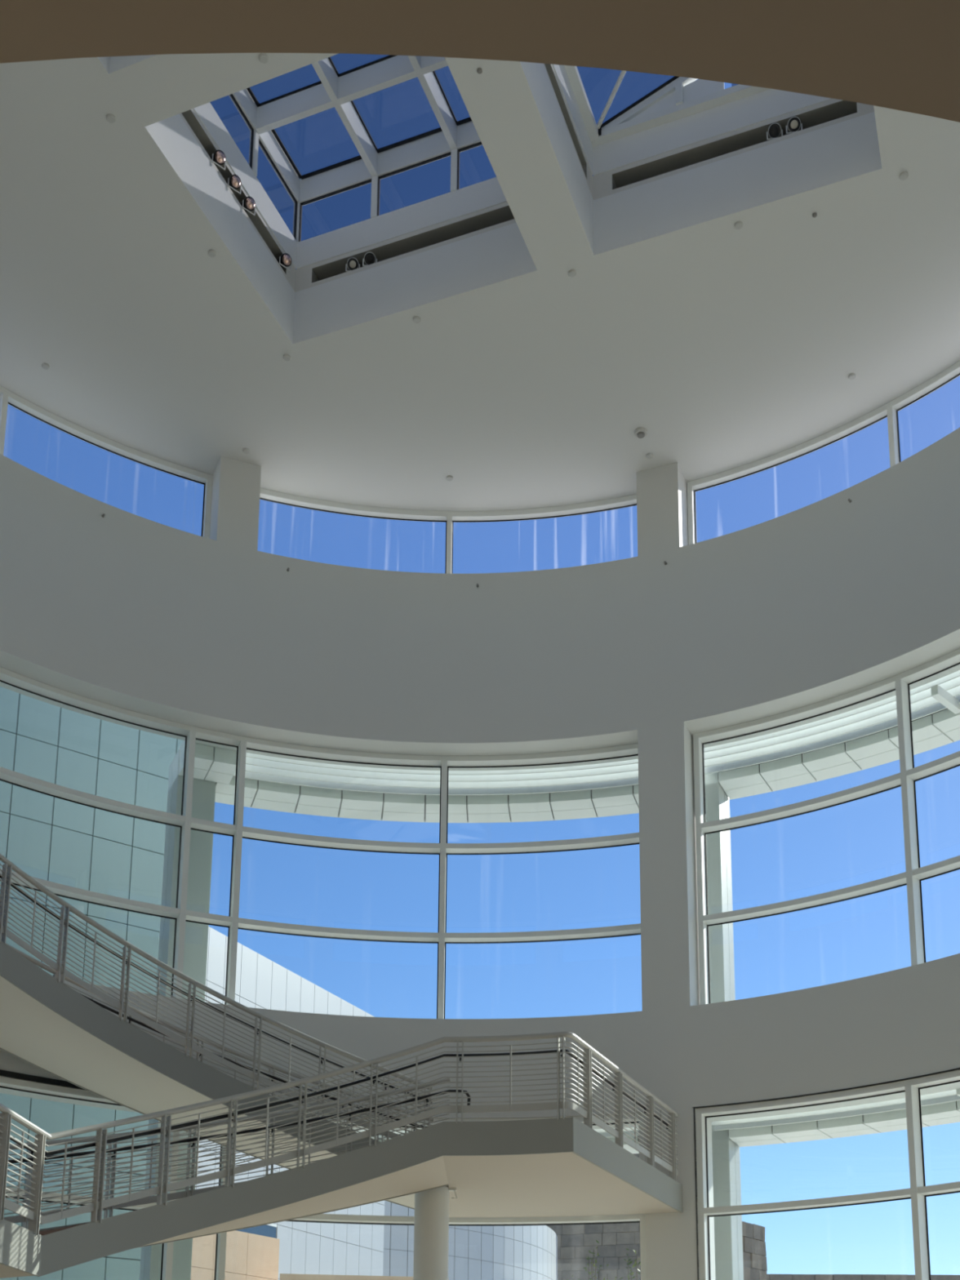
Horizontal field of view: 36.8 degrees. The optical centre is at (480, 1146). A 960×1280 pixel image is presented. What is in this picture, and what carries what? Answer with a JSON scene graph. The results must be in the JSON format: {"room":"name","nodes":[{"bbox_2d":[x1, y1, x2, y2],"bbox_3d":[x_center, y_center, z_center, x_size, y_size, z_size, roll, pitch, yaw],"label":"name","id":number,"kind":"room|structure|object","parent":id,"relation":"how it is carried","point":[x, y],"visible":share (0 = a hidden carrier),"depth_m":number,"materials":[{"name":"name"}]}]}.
{"room":"museum atrium","nodes":[
{"label":"museum atrium","id":0,"kind":"room"},
{"bbox_2d":[0,427,959,1279],"bbox_3d":[-0.471,-4.338,13.388,19.900,17.305,19.900,0,-12,0],"label":"wall","id":1,"kind":"structure","parent":0,"point":[830,597],"depth_m":21.97,"materials":[{"name":"paint"}]},
{"bbox_2d":[0,1069,84,1089],"bbox_3d":[-6.568,-1.099,19.108,6.177,0.075,0.587,12,-17,-43],"label":"trim","id":2,"kind":"structure","parent":1,"relation":"attached to","point":[3,1073],"depth_m":19.85,"materials":[{"name":"black metal"}]},
{"bbox_2d":[0,386,213,538],"bbox_3d":[-7.001,-10.717,21.483,0.758,1.534,6.755,-11,-17,44],"label":"window","id":3,"kind":"structure","parent":1,"relation":"in","point":[6,397],"depth_m":22.84,"materials":[{"name":"paint"}]},
{"bbox_2d":[0,666,640,1018],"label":"window","id":4,"kind":"structure","parent":1,"relation":"in","point":[186,823],"depth_m":22.68,"materials":[{"name":"paint"}]},
{"bbox_2d":[0,1075,646,1279],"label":"window","id":5,"kind":"structure","parent":1,"relation":"in","point":[5,1082],"depth_m":21.12,"materials":[{"name":"paint"}]},
{"bbox_2d":[178,740,639,822],"bbox_3d":[-0.798,-6.216,24.266,8.283,0.545,2.398,0,-12,0],"label":"sunshade","id":6,"kind":"object","parent":1,"relation":"attached to","point":[271,783],"visible":0.76,"depth_m":24.43,"materials":[{"name":"metal"}]},
{"bbox_2d":[259,488,636,573],"bbox_3d":[-0.517,-10.088,24.149,6.564,1.534,0.758,0,-12,0],"label":"window","id":7,"kind":"structure","parent":1,"relation":"in","point":[449,517],"depth_m":24.42,"materials":[{"name":"paint"}]},
{"bbox_2d":[0,0,959,122],"bbox_3d":[-0.487,-2.539,5.752,17.571,0.004,5.724,0,-12,0],"label":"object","id":8,"kind":"structure","parent":1,"relation":"attached to","point":[898,55],"depth_m":3.83,"materials":[{"name":"paint"}]},
{"bbox_2d":[349,1127,639,1153],"bbox_3d":[-0.421,-0.309,23.176,7.428,0.545,2.046,0,-12,0],"label":"sunshade","id":9,"kind":"object","parent":1,"relation":"attached to","point":[602,1131],"visible":0.02,"depth_m":23.04,"materials":[{"name":"metal"}]},
{"bbox_2d":[686,360,959,545],"bbox_3d":[6.051,-10.582,21.594,6.755,1.534,0.758,-11,-17,43],"label":"window","id":10,"kind":"structure","parent":1,"relation":"in","point":[890,410],"depth_m":22.51,"materials":[{"name":"paint"}]},
{"bbox_2d":[692,1067,959,1279],"bbox_3d":[5.535,2.263,18.406,6.306,6.610,0.608,-11,-17,43],"label":"trim","id":11,"kind":"structure","parent":1,"relation":"attached to","point":[925,1075],"depth_m":20.58,"materials":[{"name":"metal"}]},
{"bbox_2d":[693,648,959,1004],"bbox_3d":[5.970,-4.640,20.267,6.718,4.585,0.827,-11,-17,43],"label":"window","id":12,"kind":"structure","parent":1,"relation":"in","point":[908,774],"depth_m":21.20,"materials":[{"name":"paint"}]},
{"bbox_2d":[695,1069,959,1279],"bbox_3d":[5.648,2.288,18.498,6.447,6.596,0.803,-11,-17,43],"label":"window","id":13,"kind":"structure","parent":1,"relation":"in","point":[918,1192],"depth_m":19.74,"materials":[{"name":"paint"}]},
{"bbox_2d":[703,670,959,799],"bbox_3d":[6.775,-6.735,21.552,7.804,0.545,2.102,-11,-17,42],"label":"sunshade","id":14,"kind":"object","parent":1,"relation":"attached to","point":[865,737],"visible":0.89,"depth_m":22.80,"materials":[{"name":"metal"}]},
{"bbox_2d":[711,1088,959,1146],"bbox_3d":[6.725,-0.869,20.290,7.804,0.545,2.102,-11,-17,42],"label":"sunshade","id":15,"kind":"object","parent":1,"relation":"attached to","point":[942,1108],"visible":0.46,"depth_m":21.75,"materials":[{"name":"metal"}]},
{"bbox_2d":[0,53,959,511],"bbox_3d":[-0.399,-12.797,15.208,19.400,0.001,19.400,0,-12,0],"label":"ceiling","id":16,"kind":"structure","parent":0,"point":[731,348],"depth_m":20.51,"materials":[{"name":"paint"}]},
{"bbox_2d":[41,362,48,369],"bbox_3d":[-6.412,-11.516,21.317,0.108,0.036,0.110,0,-12,0],"label":"cap","id":17,"kind":"object","parent":16,"relation":"attached to","point":[45,366],"visible":1,"depth_m":21.29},
{"bbox_2d":[106,113,115,123],"bbox_3d":[-4.434,-12.351,17.357,0.108,0.036,0.110,0,-12,0],"label":"cap","id":18,"kind":"object","parent":16,"relation":"attached to","point":[110,117],"visible":1,"depth_m":17.34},
{"bbox_2d":[208,249,216,257],"bbox_3d":[-3.578,-11.927,19.293,0.108,0.036,0.110,0,-12,0],"label":"cap","id":19,"kind":"object","parent":16,"relation":"attached to","point":[211,253],"visible":1,"depth_m":19.27,"materials":[{"name":"white plastic"}]},
{"bbox_2d":[242,448,249,453],"bbox_3d":[-3.735,-11.114,23.076,0.108,0.036,0.110,0,-12,0],"label":"cap","id":20,"kind":"object","parent":16,"relation":"attached to","point":[246,451],"visible":1,"depth_m":23.05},
{"bbox_2d":[258,53,268,63],"bbox_3d":[-2.483,-12.498,16.595,0.108,0.036,0.110,0,-12,0],"label":"cap","id":21,"kind":"object","parent":16,"relation":"attached to","point":[264,58],"visible":1,"depth_m":16.57,"materials":[{"name":"white plastic"}]},
{"bbox_2d":[283,354,290,360],"bbox_3d":[-2.821,-11.529,21.111,0.108,0.036,0.110,0,-12,0],"label":"cap","id":22,"kind":"object","parent":16,"relation":"attached to","point":[286,357],"visible":1,"depth_m":21.09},
{"bbox_2d":[413,315,420,323],"bbox_3d":[-0.890,-11.668,20.388,0.108,0.036,0.110,0,-12,0],"label":"cap","id":23,"kind":"object","parent":16,"relation":"attached to","point":[416,319],"visible":1,"depth_m":20.36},
{"bbox_2d":[446,475,453,480],"bbox_3d":[-0.496,-10.956,23.683,0.108,0.036,0.110,0,-12,0],"label":"cap","id":24,"kind":"object","parent":16,"relation":"attached to","point":[449,477],"visible":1,"depth_m":23.66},
{"bbox_2d":[476,67,482,74],"bbox_3d":[-0.004,-12.450,16.722,0.059,0.036,0.060,0,-12,0],"label":"cap","id":25,"kind":"object","parent":16,"relation":"attached to","point":[479,71],"visible":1,"depth_m":16.71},
{"bbox_2d":[568,269,576,277],"bbox_3d":[1.251,-11.827,19.567,0.108,0.036,0.110,0,-12,0],"label":"cap","id":26,"kind":"object","parent":16,"relation":"attached to","point":[572,273],"visible":1,"depth_m":19.55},
{"bbox_2d":[634,427,647,438],"bbox_3d":[2.515,-11.142,22.582,0.200,0.085,0.200,0,-12,0],"label":"smoke detector","id":27,"kind":"object","parent":16,"relation":"attached to","point":[640,433],"visible":1,"depth_m":22.54,"materials":[{"name":"white plastic"}]},
{"bbox_2d":[646,453,653,458],"bbox_3d":[2.715,-11.051,23.116,0.108,0.036,0.110,0,-12,0],"label":"cap","id":28,"kind":"object","parent":16,"relation":"attached to","point":[649,455],"visible":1,"depth_m":23.09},
{"bbox_2d":[734,221,742,229],"bbox_3d":[3.362,-11.977,18.785,0.108,0.036,0.110,0,-12,0],"label":"cap","id":29,"kind":"object","parent":16,"relation":"attached to","point":[739,224],"visible":1,"depth_m":18.76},
{"bbox_2d":[812,212,817,217],"bbox_3d":[4.313,-12.005,18.618,0.059,0.036,0.060,0,-12,0],"label":"cap","id":30,"kind":"object","parent":16,"relation":"attached to","point":[815,214],"visible":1,"depth_m":18.60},
{"bbox_2d":[848,373,855,379],"bbox_3d":[5.508,-11.399,21.385,0.108,0.036,0.110,0,-12,0],"label":"cap","id":31,"kind":"object","parent":16,"relation":"attached to","point":[851,376],"visible":1,"depth_m":21.36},
{"bbox_2d":[899,171,908,180],"bbox_3d":[5.294,-12.120,18.042,0.108,0.036,0.110,0,-12,0],"label":"cap","id":32,"kind":"object","parent":16,"relation":"attached to","point":[904,175],"visible":1,"depth_m":18.02,"materials":[{"name":"white plastic"}]},
{"bbox_3d":[-0.545,4.267,11.537,19.900,0.300,19.900,0,-12,0],"label":"floor","id":33,"kind":"structure","parent":0,"visible":0},
{"bbox_2d":[0,853,682,1278],"bbox_3d":[-4.622,-0.696,14.642,8.271,10.639,18.056,-6,-14,26],"label":"staircase","id":34,"kind":"structure","parent":33,"relation":"on","point":[559,1166],"depth_m":17.71,"materials":[{"name":"grey paint"}]},
{"bbox_2d":[448,1187,457,1198],"bbox_3d":[-0.357,0.614,19.097,0.116,0.139,0.080,0,-12,0],"label":"wall bracket","id":35,"kind":"object","parent":34,"relation":"attached to","point":[450,1188],"visible":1,"depth_m":19.07,"materials":[{"name":"white metal"}]},
{"bbox_2d":[413,1186,448,1279],"bbox_3d":[-0.656,3.034,18.607,0.500,5.082,0.500,0,-12,0],"label":"support column","id":36,"kind":"structure","parent":33,"relation":"on","point":[431,1223],"depth_m":18.83,"materials":[{"name":"paint"}]},
{"label":"outside","id":37,"kind":"structure","parent":0,"visible":0},
{"bbox_2d":[566,1240,601,1279],"bbox_3d":[5.435,8.790,73.811,1.737,8.351,1.529,5,-13,-18],"label":"shrub","id":38,"kind":"object","parent":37,"point":[593,1253],"visible":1,"depth_m":74.30,"materials":[{"name":"green plant"}]},
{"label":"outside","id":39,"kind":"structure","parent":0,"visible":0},
{"bbox_2d":[624,1248,640,1279],"bbox_3d":[7.776,9.043,73.997,1.240,7.974,2.031,0,-12,0],"label":"shrub","id":40,"kind":"object","parent":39,"point":[631,1273],"visible":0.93,"depth_m":74.68,"materials":[{"name":"green plant"}]},
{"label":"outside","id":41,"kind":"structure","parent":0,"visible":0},
{"bbox_2d":[603,1264,622,1279],"bbox_3d":[6.581,9.350,73.273,1.359,7.048,1.439,0,-12,0],"label":"shrub","id":42,"kind":"object","parent":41,"point":[607,1264],"visible":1,"depth_m":74.20,"materials":[{"name":"green plant"}]},
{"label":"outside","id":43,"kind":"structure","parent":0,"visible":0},
{"bbox_2d":[742,1221,767,1279],"bbox_3d":[7.889,4.456,44.753,0.952,4.242,2.625,-10,-16,39],"label":"stone tower","id":44,"kind":"structure","parent":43,"point":[754,1255],"depth_m":45.14,"materials":[{"name":"grey stone"}]},
{"bbox_3d":[-0.397,-13.041,15.260,19.400,0.500,19.400,0,-12,0],"label":"roof","id":45,"kind":"structure","parent":0,"visible":0},
{"bbox_2d":[97,54,155,74],"bbox_3d":[-3.249,-14.381,14.748,4.410,2.854,4.410,-4,-13,21],"label":"skylight","id":46,"kind":"object","parent":45,"relation":"attached to","point":[111,64],"visible":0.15,"depth_m":16.76,"materials":[{"name":"paint"}]},
{"bbox_2d":[144,54,537,343],"bbox_3d":[-1.629,-13.494,18.808,4.410,2.854,4.410,-4,-13,21],"label":"skylight","id":47,"kind":"object","parent":45,"relation":"attached to","point":[459,241],"visible":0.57,"depth_m":20.28,"materials":[{"name":"paint"}]},
{"bbox_2d":[209,150,226,170],"bbox_3d":[-3.488,-13.075,19.132,0.243,0.237,0.196,-7,-14,31],"label":"spotlight","id":48,"kind":"object","parent":47,"relation":"attached to","point":[218,157],"visible":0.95,"depth_m":19.07,"materials":[{"name":"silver metal"}]},
{"bbox_2d":[226,174,241,194],"bbox_3d":[-3.343,-12.996,19.496,0.243,0.237,0.196,-7,-14,31],"label":"spotlight","id":49,"kind":"object","parent":47,"relation":"attached to","point":[234,183],"visible":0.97,"depth_m":19.43,"materials":[{"name":"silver metal"}]},
{"bbox_2d":[240,196,255,215],"bbox_3d":[-3.205,-12.930,19.844,0.243,0.237,0.196,-7,-14,31],"label":"spotlight","id":50,"kind":"object","parent":47,"relation":"attached to","point":[248,204],"visible":0.94,"depth_m":19.78,"materials":[{"name":"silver metal"}]},
{"bbox_2d":[276,253,291,271],"bbox_3d":[-2.831,-12.735,20.784,0.243,0.237,0.196,-7,-14,31],"label":"spotlight","id":51,"kind":"object","parent":47,"relation":"attached to","point":[285,260],"visible":0.98,"depth_m":20.72,"materials":[{"name":"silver metal"}]},
{"bbox_2d":[345,257,359,271],"bbox_3d":[-1.829,-12.718,20.847,0.204,0.268,0.238,0,-12,0],"label":"spotlight","id":52,"kind":"object","parent":47,"relation":"attached to","point":[352,264],"visible":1,"depth_m":20.77,"materials":[{"name":"metal"}]},
{"bbox_2d":[362,252,377,266],"bbox_3d":[-1.578,-12.737,20.751,0.204,0.268,0.238,0,-12,0],"label":"spotlight","id":53,"kind":"object","parent":47,"relation":"attached to","point":[369,258],"visible":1,"depth_m":20.67,"materials":[{"name":"black metal"}]},
{"bbox_2d":[520,61,881,255],"bbox_3d":[2.593,-13.671,17.197,4.410,2.594,4.410,-4,-13,21],"label":"skylight","id":54,"kind":"object","parent":45,"relation":"attached to","point":[689,152],"visible":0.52,"depth_m":18.89,"materials":[{"name":"paint"}]},
{"bbox_2d":[766,122,782,140],"bbox_3d":[3.810,-13.146,18.725,0.202,0.267,0.236,0,-12,0],"label":"spotlight","id":55,"kind":"object","parent":54,"relation":"attached to","point":[775,130],"visible":1,"depth_m":18.65,"materials":[{"name":"black metal"}]},
{"bbox_2d":[786,116,802,133],"bbox_3d":[4.043,-13.164,18.636,0.202,0.267,0.236,0,-12,0],"label":"spotlight","id":56,"kind":"object","parent":54,"relation":"attached to","point":[794,123],"visible":1,"depth_m":18.57,"materials":[{"name":"metal"}]},
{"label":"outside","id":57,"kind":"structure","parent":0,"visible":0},
{"bbox_2d":[766,1274,959,1279],"bbox_3d":[16.611,6.282,60.742,14.708,1.742,0.950,0,-12,2],"label":"stone parapet","id":58,"kind":"object","parent":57,"point":[769,1277],"visible":0.68,"depth_m":60.49,"materials":[{"name":"grey stone"}]},
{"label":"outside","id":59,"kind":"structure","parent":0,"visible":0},
{"bbox_2d":[546,1153,640,1279],"bbox_3d":[6.823,5.300,81.888,10.451,11.792,4.383,0,-12,0],"label":"stone wall","id":60,"kind":"structure","parent":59,"point":[575,1242],"depth_m":81.38,"materials":[{"name":"grey stone"}]},
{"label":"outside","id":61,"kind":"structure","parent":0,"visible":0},
{"bbox_3d":[-0.623,13.413,53.537,319.695,0.480,233.728,0,-12,0],"label":"floor","id":62,"kind":"structure","parent":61,"visible":0},
{"bbox_2d":[0,686,183,1279],"bbox_3d":[-9.180,-2.042,24.468,9.034,17.330,0.430,9,-15,-35],"label":"panelled wing","id":63,"kind":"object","parent":62,"relation":"on","point":[48,837],"visible":0.29,"depth_m":26.22},
{"bbox_2d":[139,747,215,1279],"bbox_3d":[-4.861,-0.131,22.887,0.673,13.000,0.750,6,-13,-23],"label":"pier","id":64,"kind":"structure","parent":62,"relation":"on","point":[196,938],"depth_m":23.37,"materials":[{"name":"concrete"}]},
{"bbox_2d":[191,1230,279,1279],"bbox_3d":[-5.214,4.623,28.403,0.540,6.020,2.884,-7,-14,33],"label":"wall","id":65,"kind":"structure","parent":62,"relation":"on","point":[249,1256],"depth_m":29.01,"materials":[{"name":"beige stone"}]},
{"bbox_2d":[195,926,384,1279],"bbox_3d":[-9.497,2.652,42.193,8.000,15.600,12.920,-5,-13,25],"label":"building","id":66,"kind":"structure","parent":62,"relation":"on","point":[304,1247],"depth_m":42.12,"materials":[{"name":"ceramic"}]},
{"bbox_2d":[280,1273,413,1279],"bbox_3d":[-2.326,5.080,28.227,3.324,5.100,0.540,2,-12,-7],"label":"wall","id":67,"kind":"structure","parent":62,"relation":"on","point":[282,1276],"depth_m":28.42,"materials":[{"name":"beige stone"}]},
{"bbox_2d":[382,1200,557,1279],"bbox_3d":[-9.798,8.764,63.681,27.185,12.684,16.470,0,-12,0],"label":"curved building","id":68,"kind":"structure","parent":62,"relation":"on","point":[520,1252],"depth_m":61.80,"materials":[{"name":"ceramic"}]},
{"bbox_2d":[704,767,743,1279],"bbox_3d":[3.649,-0.032,23.006,0.831,13.000,0.711,-4,-13,21],"label":"pier","id":69,"kind":"structure","parent":62,"relation":"on","point":[728,1240],"depth_m":23.17,"materials":[{"name":"concrete"}]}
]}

